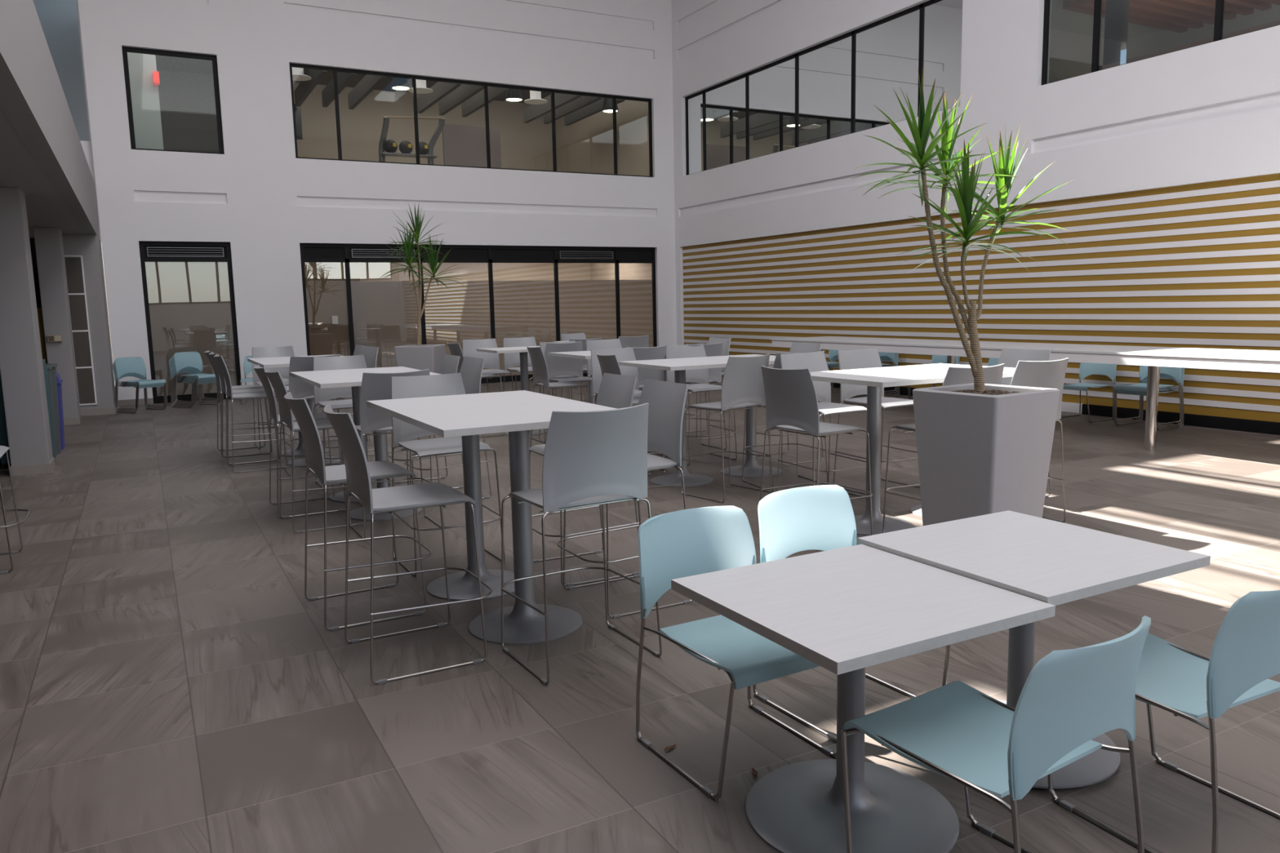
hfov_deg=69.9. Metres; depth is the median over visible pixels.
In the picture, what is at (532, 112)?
acoustic baffle
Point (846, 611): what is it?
dining table
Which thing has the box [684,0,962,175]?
window
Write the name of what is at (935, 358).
dining chair
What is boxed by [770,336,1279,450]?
table
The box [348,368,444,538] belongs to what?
bar stool
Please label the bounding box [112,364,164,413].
dining chair
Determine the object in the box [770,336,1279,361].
countertop
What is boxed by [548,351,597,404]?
bar table
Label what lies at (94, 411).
baseboard
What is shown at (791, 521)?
dining chair
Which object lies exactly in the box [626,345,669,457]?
bar stool
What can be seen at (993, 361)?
dining chair
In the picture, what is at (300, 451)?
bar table
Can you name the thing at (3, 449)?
bar stool
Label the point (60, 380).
recycling bin
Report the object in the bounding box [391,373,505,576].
bar stool
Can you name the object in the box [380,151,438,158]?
shelf
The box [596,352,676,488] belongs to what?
bar stool
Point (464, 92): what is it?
acoustic baffle
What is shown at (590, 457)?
bar stool
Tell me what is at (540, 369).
bar stool
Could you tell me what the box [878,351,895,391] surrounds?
dining chair
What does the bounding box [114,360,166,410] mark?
dining chair
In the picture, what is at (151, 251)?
vent
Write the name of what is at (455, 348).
bar stool
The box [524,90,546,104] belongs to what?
ceiling vent
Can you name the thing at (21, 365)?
wall column
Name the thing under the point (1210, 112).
wall
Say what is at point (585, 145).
wall
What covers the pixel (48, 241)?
wall pier
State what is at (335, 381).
bar table
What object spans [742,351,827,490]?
bar stool
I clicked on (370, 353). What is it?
bar stool
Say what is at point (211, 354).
bar stool
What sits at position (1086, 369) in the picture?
dining chair
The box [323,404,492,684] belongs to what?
bar stool
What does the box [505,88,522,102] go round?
pendant lamp
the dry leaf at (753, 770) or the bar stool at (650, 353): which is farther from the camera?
the bar stool at (650, 353)
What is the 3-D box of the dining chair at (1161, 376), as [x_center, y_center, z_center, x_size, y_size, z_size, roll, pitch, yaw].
[6.248,-0.420,11.193,0.653,0.837,0.540,-5,9,-28]
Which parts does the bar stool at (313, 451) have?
backrest, frame, seat, frame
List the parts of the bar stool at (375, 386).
frame, seat, backrest, frame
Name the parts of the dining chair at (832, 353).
seat, backrest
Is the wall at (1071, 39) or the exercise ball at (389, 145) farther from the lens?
the exercise ball at (389, 145)
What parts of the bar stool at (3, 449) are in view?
seat, frame, frame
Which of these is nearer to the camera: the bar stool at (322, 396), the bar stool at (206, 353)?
the bar stool at (322, 396)
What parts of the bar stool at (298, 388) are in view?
frame, seat, backrest, frame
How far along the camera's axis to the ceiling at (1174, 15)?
14.22 m
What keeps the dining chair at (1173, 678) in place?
on the floor
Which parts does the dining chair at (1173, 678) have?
frame, seat, frame, backrest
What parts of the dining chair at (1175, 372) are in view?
frame, seat, backrest, frame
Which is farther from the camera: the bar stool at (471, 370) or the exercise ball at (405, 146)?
the exercise ball at (405, 146)
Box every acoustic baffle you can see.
[293,68,327,106]
[321,71,356,107]
[347,74,386,109]
[417,81,462,113]
[438,84,484,115]
[461,86,506,116]
[523,93,582,123]
[543,95,603,124]
[564,97,625,125]
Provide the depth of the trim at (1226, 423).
11.13 m
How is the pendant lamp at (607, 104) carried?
hanging from the ceiling at (386, 84)
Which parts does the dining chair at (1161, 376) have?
frame, seat, backrest, frame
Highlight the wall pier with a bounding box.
[33,226,80,418]
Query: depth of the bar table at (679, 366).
8.26 m
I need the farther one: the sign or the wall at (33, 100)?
the sign
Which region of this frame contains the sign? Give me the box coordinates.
[152,71,159,84]
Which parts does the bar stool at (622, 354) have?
backrest, seat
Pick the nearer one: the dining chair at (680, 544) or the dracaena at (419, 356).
the dining chair at (680, 544)
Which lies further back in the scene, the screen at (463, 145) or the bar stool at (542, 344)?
the screen at (463, 145)
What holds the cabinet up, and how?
on the floor
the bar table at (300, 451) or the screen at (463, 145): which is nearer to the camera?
the bar table at (300, 451)
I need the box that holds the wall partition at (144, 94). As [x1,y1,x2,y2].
[127,52,164,150]
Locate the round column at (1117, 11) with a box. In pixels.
[1102,0,1129,65]
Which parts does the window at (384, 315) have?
transom panel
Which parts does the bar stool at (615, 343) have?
frame, backrest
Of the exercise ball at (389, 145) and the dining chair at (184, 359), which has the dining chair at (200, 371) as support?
the dining chair at (184, 359)
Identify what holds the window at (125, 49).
in the wall at (255, 197)
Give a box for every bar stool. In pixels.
[0,445,29,573]
[204,350,274,457]
[208,351,282,465]
[213,354,290,472]
[252,346,294,448]
[253,364,346,518]
[264,368,365,533]
[283,354,346,476]
[284,391,431,631]
[313,355,375,488]
[320,344,369,447]
[323,346,378,453]
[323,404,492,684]
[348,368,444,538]
[387,354,463,488]
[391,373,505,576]
[404,356,491,498]
[447,342,506,437]
[462,338,513,391]
[501,403,662,684]
[502,337,554,395]
[526,345,589,447]
[528,341,586,443]
[528,373,639,586]
[538,340,591,442]
[556,378,693,618]
[560,333,587,397]
[586,338,642,402]
[591,346,666,470]
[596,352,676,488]
[617,335,648,405]
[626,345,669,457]
[662,343,737,465]
[681,353,773,502]
[685,342,727,449]
[686,337,733,439]
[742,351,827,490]
[755,342,823,465]
[758,365,872,551]
[776,351,866,497]
[832,347,919,494]
[882,363,1004,533]
[997,347,1051,497]
[1009,357,1068,522]
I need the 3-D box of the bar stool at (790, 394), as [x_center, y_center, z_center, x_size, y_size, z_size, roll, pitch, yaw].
[1.197,0.171,6.252,0.672,1.188,0.589,-6,9,-32]
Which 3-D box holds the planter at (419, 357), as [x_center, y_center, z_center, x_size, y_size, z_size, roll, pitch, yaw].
[-3.381,-0.731,14.194,0.620,1.050,0.620,-1,8,5]
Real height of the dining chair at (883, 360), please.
0.837 m
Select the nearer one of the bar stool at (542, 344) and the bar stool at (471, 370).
the bar stool at (471, 370)
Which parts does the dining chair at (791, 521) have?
frame, backrest, frame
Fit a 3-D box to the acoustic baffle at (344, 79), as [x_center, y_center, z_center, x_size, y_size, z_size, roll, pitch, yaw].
[-6.535,-7.418,19.798,0.100,0.340,3.359,-5,9,-28]
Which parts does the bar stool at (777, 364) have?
frame, backrest, frame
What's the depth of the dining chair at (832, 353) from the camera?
16.53 m
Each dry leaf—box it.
[664,744,675,751]
[751,768,757,777]
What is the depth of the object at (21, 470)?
9.45 m
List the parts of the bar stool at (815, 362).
frame, backrest, seat, frame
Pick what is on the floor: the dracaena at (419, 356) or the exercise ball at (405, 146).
the dracaena at (419, 356)
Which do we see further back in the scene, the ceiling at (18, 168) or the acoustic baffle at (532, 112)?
the acoustic baffle at (532, 112)
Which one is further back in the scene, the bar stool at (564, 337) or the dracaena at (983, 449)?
the bar stool at (564, 337)
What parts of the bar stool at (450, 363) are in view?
frame, frame, backrest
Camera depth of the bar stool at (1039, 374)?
6.25 m
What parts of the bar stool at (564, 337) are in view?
backrest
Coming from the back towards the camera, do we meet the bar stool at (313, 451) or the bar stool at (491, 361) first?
the bar stool at (491, 361)
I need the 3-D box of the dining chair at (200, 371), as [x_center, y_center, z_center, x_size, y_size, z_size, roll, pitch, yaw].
[-7.701,-0.853,15.914,0.653,0.837,0.540,3,9,28]
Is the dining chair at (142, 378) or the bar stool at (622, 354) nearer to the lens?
the bar stool at (622, 354)
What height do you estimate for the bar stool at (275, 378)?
1.188 m
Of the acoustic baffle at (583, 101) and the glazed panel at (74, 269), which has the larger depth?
the acoustic baffle at (583, 101)
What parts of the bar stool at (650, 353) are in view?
backrest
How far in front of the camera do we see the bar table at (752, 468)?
8.69 m
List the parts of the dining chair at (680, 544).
frame, backrest, seat, frame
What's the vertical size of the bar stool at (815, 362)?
1.188 m
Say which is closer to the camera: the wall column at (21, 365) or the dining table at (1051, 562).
the dining table at (1051, 562)
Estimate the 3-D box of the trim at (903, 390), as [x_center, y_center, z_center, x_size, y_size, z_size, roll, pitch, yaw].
[3.233,-0.877,17.698,0.044,0.135,9.160,-5,9,-28]
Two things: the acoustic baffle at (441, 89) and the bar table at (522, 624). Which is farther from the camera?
the acoustic baffle at (441, 89)
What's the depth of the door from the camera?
18.18 m
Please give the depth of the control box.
13.42 m
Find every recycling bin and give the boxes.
[45,363,61,453]
[45,364,57,457]
[56,371,65,449]
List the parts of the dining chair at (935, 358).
backrest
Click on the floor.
(171, 682)
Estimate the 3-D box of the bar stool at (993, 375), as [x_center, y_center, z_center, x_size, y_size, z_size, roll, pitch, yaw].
[2.041,0.166,6.156,0.589,1.188,0.672,-5,8,-24]
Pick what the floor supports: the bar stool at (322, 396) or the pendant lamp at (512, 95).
the bar stool at (322, 396)
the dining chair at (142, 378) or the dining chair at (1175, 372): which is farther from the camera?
the dining chair at (142, 378)
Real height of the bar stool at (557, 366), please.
1.188 m
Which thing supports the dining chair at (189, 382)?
on the floor
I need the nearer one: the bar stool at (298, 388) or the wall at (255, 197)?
the bar stool at (298, 388)
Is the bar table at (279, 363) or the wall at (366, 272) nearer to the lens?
the bar table at (279, 363)
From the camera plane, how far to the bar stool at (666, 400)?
5.07 m
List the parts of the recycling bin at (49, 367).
lid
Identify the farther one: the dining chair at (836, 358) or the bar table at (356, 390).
the dining chair at (836, 358)
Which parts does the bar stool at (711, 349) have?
seat, backrest, frame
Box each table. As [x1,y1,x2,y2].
[247,354,342,456]
[254,360,342,466]
[289,366,421,502]
[303,372,441,520]
[366,390,574,600]
[399,400,617,644]
[476,346,546,435]
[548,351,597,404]
[551,337,601,403]
[552,341,595,404]
[617,357,727,486]
[671,544,1055,852]
[690,354,782,477]
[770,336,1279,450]
[809,368,946,535]
[857,510,1210,788]
[871,363,1015,516]
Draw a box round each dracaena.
[375,202,471,373]
[848,69,1075,525]
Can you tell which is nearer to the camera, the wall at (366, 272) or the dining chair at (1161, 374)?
the dining chair at (1161, 374)
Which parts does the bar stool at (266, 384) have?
backrest, seat, frame, frame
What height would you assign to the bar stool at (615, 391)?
1.188 m
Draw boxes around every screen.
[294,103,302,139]
[442,124,501,168]
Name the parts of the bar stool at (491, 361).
backrest, seat, frame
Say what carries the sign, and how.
attached to the wall partition at (144, 94)
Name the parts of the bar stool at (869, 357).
frame, backrest, seat, frame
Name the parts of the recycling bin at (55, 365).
lid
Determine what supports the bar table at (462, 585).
on the floor
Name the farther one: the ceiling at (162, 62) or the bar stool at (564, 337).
the ceiling at (162, 62)
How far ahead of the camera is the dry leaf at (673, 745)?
3.35 m
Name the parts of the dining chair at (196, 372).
frame, backrest, seat, frame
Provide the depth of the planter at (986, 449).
5.06 m
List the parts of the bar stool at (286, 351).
frame, seat, backrest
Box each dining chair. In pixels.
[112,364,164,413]
[113,362,165,412]
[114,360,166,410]
[115,356,167,409]
[168,360,217,408]
[169,359,219,407]
[170,357,220,405]
[172,355,221,404]
[173,351,223,402]
[173,355,220,403]
[240,355,277,404]
[635,506,836,800]
[752,484,950,742]
[826,349,839,389]
[827,355,839,391]
[827,356,840,392]
[840,615,1151,852]
[861,352,899,396]
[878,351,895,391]
[880,352,897,393]
[880,352,898,395]
[907,355,958,399]
[909,355,959,399]
[988,357,999,366]
[1047,590,1279,852]
[1061,362,1116,422]
[1112,365,1181,425]
[1114,367,1182,427]
[1115,367,1184,430]
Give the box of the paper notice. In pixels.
[332,315,337,324]
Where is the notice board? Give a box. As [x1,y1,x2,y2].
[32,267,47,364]
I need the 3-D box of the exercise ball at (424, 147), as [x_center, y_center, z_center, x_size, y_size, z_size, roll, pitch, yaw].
[-5.038,-6.428,21.164,0.310,0.310,0.312,-5,9,-28]
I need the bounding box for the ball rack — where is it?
[378,115,444,164]
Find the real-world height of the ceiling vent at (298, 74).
1.000 m
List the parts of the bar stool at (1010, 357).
backrest, frame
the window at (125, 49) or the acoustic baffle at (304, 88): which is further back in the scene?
the acoustic baffle at (304, 88)
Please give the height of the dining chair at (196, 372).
0.837 m
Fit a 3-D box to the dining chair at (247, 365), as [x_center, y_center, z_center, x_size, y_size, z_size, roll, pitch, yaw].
[-6.822,-0.840,16.341,0.540,0.837,0.653,-3,8,-13]
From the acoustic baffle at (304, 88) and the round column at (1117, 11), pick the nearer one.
the round column at (1117, 11)
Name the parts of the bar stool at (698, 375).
frame, backrest, seat, frame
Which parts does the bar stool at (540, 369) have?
backrest, frame, seat, frame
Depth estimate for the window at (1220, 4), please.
11.99 m
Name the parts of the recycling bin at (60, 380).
swing lid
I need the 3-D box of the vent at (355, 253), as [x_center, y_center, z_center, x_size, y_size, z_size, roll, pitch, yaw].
[-5.160,-3.483,18.429,1.258,0.170,0.023,-5,9,-28]
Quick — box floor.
[0,376,1279,852]
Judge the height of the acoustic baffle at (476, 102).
0.340 m
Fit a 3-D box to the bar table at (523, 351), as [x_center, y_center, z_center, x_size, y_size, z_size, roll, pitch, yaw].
[-1.475,-0.460,11.729,0.985,1.090,0.775,-5,9,-28]
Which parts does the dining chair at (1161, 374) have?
frame, seat, backrest, frame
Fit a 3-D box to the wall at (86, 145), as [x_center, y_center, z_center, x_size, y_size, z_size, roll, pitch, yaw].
[-11.540,-6.294,14.613,4.532,6.500,0.260,-5,9,-28]
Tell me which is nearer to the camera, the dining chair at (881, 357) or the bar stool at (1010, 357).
the bar stool at (1010, 357)
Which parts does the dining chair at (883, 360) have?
backrest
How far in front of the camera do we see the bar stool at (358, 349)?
11.34 m
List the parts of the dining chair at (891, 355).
backrest, frame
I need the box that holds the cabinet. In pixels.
[0,359,56,469]
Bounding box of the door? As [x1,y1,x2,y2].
[305,277,359,355]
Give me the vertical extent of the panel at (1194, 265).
2.910 m
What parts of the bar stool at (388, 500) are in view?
backrest, frame, seat, frame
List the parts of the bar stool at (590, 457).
frame, seat, backrest, frame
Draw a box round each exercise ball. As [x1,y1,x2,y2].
[383,139,397,152]
[399,140,413,153]
[418,142,429,154]
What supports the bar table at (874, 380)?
on the floor
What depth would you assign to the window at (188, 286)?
16.87 m
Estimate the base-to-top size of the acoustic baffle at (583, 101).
0.340 m
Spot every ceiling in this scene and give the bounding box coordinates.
[0,110,84,238]
[155,54,213,75]
[293,68,551,103]
[1062,0,1279,32]
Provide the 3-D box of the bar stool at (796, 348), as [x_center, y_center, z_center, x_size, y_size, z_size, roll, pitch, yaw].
[1.484,-0.253,9.361,0.672,1.188,0.589,-5,9,-28]
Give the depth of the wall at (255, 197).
17.64 m
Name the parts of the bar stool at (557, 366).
frame, seat, backrest, frame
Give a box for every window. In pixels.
[121,46,224,154]
[138,241,241,403]
[288,62,653,177]
[299,243,657,382]
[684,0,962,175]
[1041,0,1279,84]
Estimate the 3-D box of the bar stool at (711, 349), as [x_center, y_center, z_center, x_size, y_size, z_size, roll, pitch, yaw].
[0.565,-0.332,10.092,0.589,1.188,0.672,-5,9,-28]
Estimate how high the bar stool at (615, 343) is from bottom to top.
1.188 m
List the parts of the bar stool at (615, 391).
seat, frame, frame, backrest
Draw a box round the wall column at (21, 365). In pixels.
[0,186,53,466]
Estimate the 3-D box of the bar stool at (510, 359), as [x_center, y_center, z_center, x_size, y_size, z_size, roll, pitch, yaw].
[-1.551,-0.634,12.669,0.589,1.188,0.672,-5,9,-28]
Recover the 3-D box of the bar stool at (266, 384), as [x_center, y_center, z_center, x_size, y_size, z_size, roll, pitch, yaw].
[-2.765,0.084,7.510,0.672,1.188,0.589,-5,9,-27]
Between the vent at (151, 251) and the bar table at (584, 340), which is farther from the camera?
the vent at (151, 251)
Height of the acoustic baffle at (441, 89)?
0.340 m
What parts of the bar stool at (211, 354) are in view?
backrest, seat, frame, frame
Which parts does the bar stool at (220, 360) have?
backrest, seat, frame, frame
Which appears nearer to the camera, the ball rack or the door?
the door
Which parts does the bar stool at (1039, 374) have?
backrest, frame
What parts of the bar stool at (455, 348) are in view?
backrest, seat, frame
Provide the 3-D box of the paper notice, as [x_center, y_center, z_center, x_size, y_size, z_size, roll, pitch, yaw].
[-6.043,-2.113,18.134,0.110,0.160,0.004,-5,9,-28]
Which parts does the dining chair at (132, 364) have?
frame, backrest, seat, frame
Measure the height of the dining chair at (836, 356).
0.837 m
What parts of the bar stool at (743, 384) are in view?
frame, seat, backrest, frame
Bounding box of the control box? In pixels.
[47,334,62,342]
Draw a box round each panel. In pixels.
[64,255,97,405]
[682,173,1279,422]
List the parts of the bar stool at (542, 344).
frame, backrest, seat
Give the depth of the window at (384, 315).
19.64 m
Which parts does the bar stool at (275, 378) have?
backrest, frame, seat, frame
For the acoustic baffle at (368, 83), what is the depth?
20.16 m
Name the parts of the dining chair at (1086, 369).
frame, seat, backrest, frame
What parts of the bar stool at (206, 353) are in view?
backrest, seat, frame, frame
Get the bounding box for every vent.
[146,247,224,257]
[292,66,311,80]
[351,248,415,257]
[408,79,432,93]
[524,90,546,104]
[559,250,613,258]
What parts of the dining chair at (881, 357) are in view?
backrest, frame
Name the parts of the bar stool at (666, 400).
frame, frame, seat, backrest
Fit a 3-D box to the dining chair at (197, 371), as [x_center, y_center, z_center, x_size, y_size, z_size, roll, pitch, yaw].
[-7.727,-0.833,15.931,0.653,0.837,0.540,3,9,28]
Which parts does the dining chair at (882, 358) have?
backrest, frame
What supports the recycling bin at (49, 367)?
on the floor
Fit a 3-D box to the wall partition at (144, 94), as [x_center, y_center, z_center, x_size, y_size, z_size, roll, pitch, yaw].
[-9.552,-6.078,17.014,1.092,2.650,0.100,-5,9,-28]
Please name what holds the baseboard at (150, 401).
attached to the wall at (255, 197)
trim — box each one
[721,371,919,395]
[1061,401,1082,413]
[1081,404,1279,435]
[1098,20,1279,70]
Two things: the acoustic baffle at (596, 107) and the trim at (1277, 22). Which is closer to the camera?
the trim at (1277, 22)
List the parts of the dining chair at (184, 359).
frame, backrest, seat, frame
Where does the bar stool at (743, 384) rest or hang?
on the floor
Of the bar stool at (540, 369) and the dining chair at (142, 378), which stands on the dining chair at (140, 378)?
the dining chair at (142, 378)
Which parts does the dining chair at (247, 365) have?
frame, seat, backrest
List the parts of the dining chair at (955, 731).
frame, seat, frame, backrest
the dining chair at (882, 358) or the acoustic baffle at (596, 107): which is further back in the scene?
the acoustic baffle at (596, 107)
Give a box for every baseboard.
[63,414,81,425]
[80,405,116,416]
[118,398,153,405]
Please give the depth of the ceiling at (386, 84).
23.54 m
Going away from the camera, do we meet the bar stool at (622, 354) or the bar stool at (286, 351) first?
the bar stool at (622, 354)
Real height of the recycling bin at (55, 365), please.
1.058 m
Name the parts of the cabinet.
door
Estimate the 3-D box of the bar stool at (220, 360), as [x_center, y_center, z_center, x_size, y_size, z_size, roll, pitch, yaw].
[-4.045,-0.167,9.576,0.672,1.188,0.589,-5,9,-28]
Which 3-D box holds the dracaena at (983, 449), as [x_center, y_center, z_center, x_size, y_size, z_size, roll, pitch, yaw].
[1.822,-0.531,5.185,1.275,2.837,1.026,-5,9,-27]
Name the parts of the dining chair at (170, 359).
frame, backrest, seat, frame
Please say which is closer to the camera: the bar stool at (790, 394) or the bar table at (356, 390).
the bar stool at (790, 394)
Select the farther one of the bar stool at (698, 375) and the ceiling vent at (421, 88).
the ceiling vent at (421, 88)
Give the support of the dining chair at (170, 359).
on the dining chair at (189, 382)
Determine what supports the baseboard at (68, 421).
attached to the wall pier
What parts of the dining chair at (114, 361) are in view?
frame, backrest, seat, frame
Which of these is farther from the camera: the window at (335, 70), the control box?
the window at (335, 70)
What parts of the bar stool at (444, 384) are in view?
frame, backrest, seat, frame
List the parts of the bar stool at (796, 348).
frame, frame, backrest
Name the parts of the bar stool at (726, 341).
frame, frame, backrest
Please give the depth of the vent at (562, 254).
20.56 m
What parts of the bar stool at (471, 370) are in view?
frame, frame, backrest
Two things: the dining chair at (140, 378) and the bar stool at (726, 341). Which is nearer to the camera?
the bar stool at (726, 341)
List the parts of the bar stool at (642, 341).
backrest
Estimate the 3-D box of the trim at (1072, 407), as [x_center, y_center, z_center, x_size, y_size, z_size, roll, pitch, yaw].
[5.748,-0.315,13.119,0.034,0.135,1.350,-5,9,-28]
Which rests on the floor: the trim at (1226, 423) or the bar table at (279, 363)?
the bar table at (279, 363)
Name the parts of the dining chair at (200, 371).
frame, backrest, seat, frame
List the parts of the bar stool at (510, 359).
frame, seat, backrest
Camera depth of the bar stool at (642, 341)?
12.49 m
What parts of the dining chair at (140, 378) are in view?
frame, backrest, seat, frame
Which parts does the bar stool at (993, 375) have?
frame, seat, backrest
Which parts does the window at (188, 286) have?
transom panel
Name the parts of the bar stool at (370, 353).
backrest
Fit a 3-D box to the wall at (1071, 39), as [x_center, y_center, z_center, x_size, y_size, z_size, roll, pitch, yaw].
[9.560,-5.954,10.500,4.740,3.350,9.848,-5,9,-28]
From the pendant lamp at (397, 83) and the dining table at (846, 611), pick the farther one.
the pendant lamp at (397, 83)
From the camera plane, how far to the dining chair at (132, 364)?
15.39 m
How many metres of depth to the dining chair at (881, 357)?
15.19 m
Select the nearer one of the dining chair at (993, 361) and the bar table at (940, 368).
the bar table at (940, 368)
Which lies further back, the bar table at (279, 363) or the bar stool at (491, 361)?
the bar stool at (491, 361)
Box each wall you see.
[0,0,115,408]
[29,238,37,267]
[32,0,89,141]
[75,0,101,240]
[77,0,676,403]
[156,69,649,176]
[303,262,651,281]
[671,0,1279,435]
[1048,0,1279,83]
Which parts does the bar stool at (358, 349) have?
frame, backrest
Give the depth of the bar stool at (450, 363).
8.49 m
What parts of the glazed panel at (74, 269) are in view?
louvre panel, louvre panel, louvre panel, louvre panel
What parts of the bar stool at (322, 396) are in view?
frame, seat, backrest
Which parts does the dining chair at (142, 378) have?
frame, backrest, seat, frame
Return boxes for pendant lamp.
[391,76,410,90]
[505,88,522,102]
[602,97,618,113]
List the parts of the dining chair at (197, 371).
frame, backrest, seat, frame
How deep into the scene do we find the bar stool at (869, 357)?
7.92 m
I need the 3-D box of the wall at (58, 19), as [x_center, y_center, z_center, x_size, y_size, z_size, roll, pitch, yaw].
[-11.819,-6.881,15.644,3.910,4.400,0.050,-5,9,-28]
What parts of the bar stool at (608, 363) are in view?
backrest, seat, frame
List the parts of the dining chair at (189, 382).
backrest, frame, seat, frame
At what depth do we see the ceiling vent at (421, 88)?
20.07 m
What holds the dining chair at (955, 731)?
on the floor
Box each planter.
[394,344,445,373]
[912,382,1059,525]
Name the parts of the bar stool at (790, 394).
frame, backrest, seat, frame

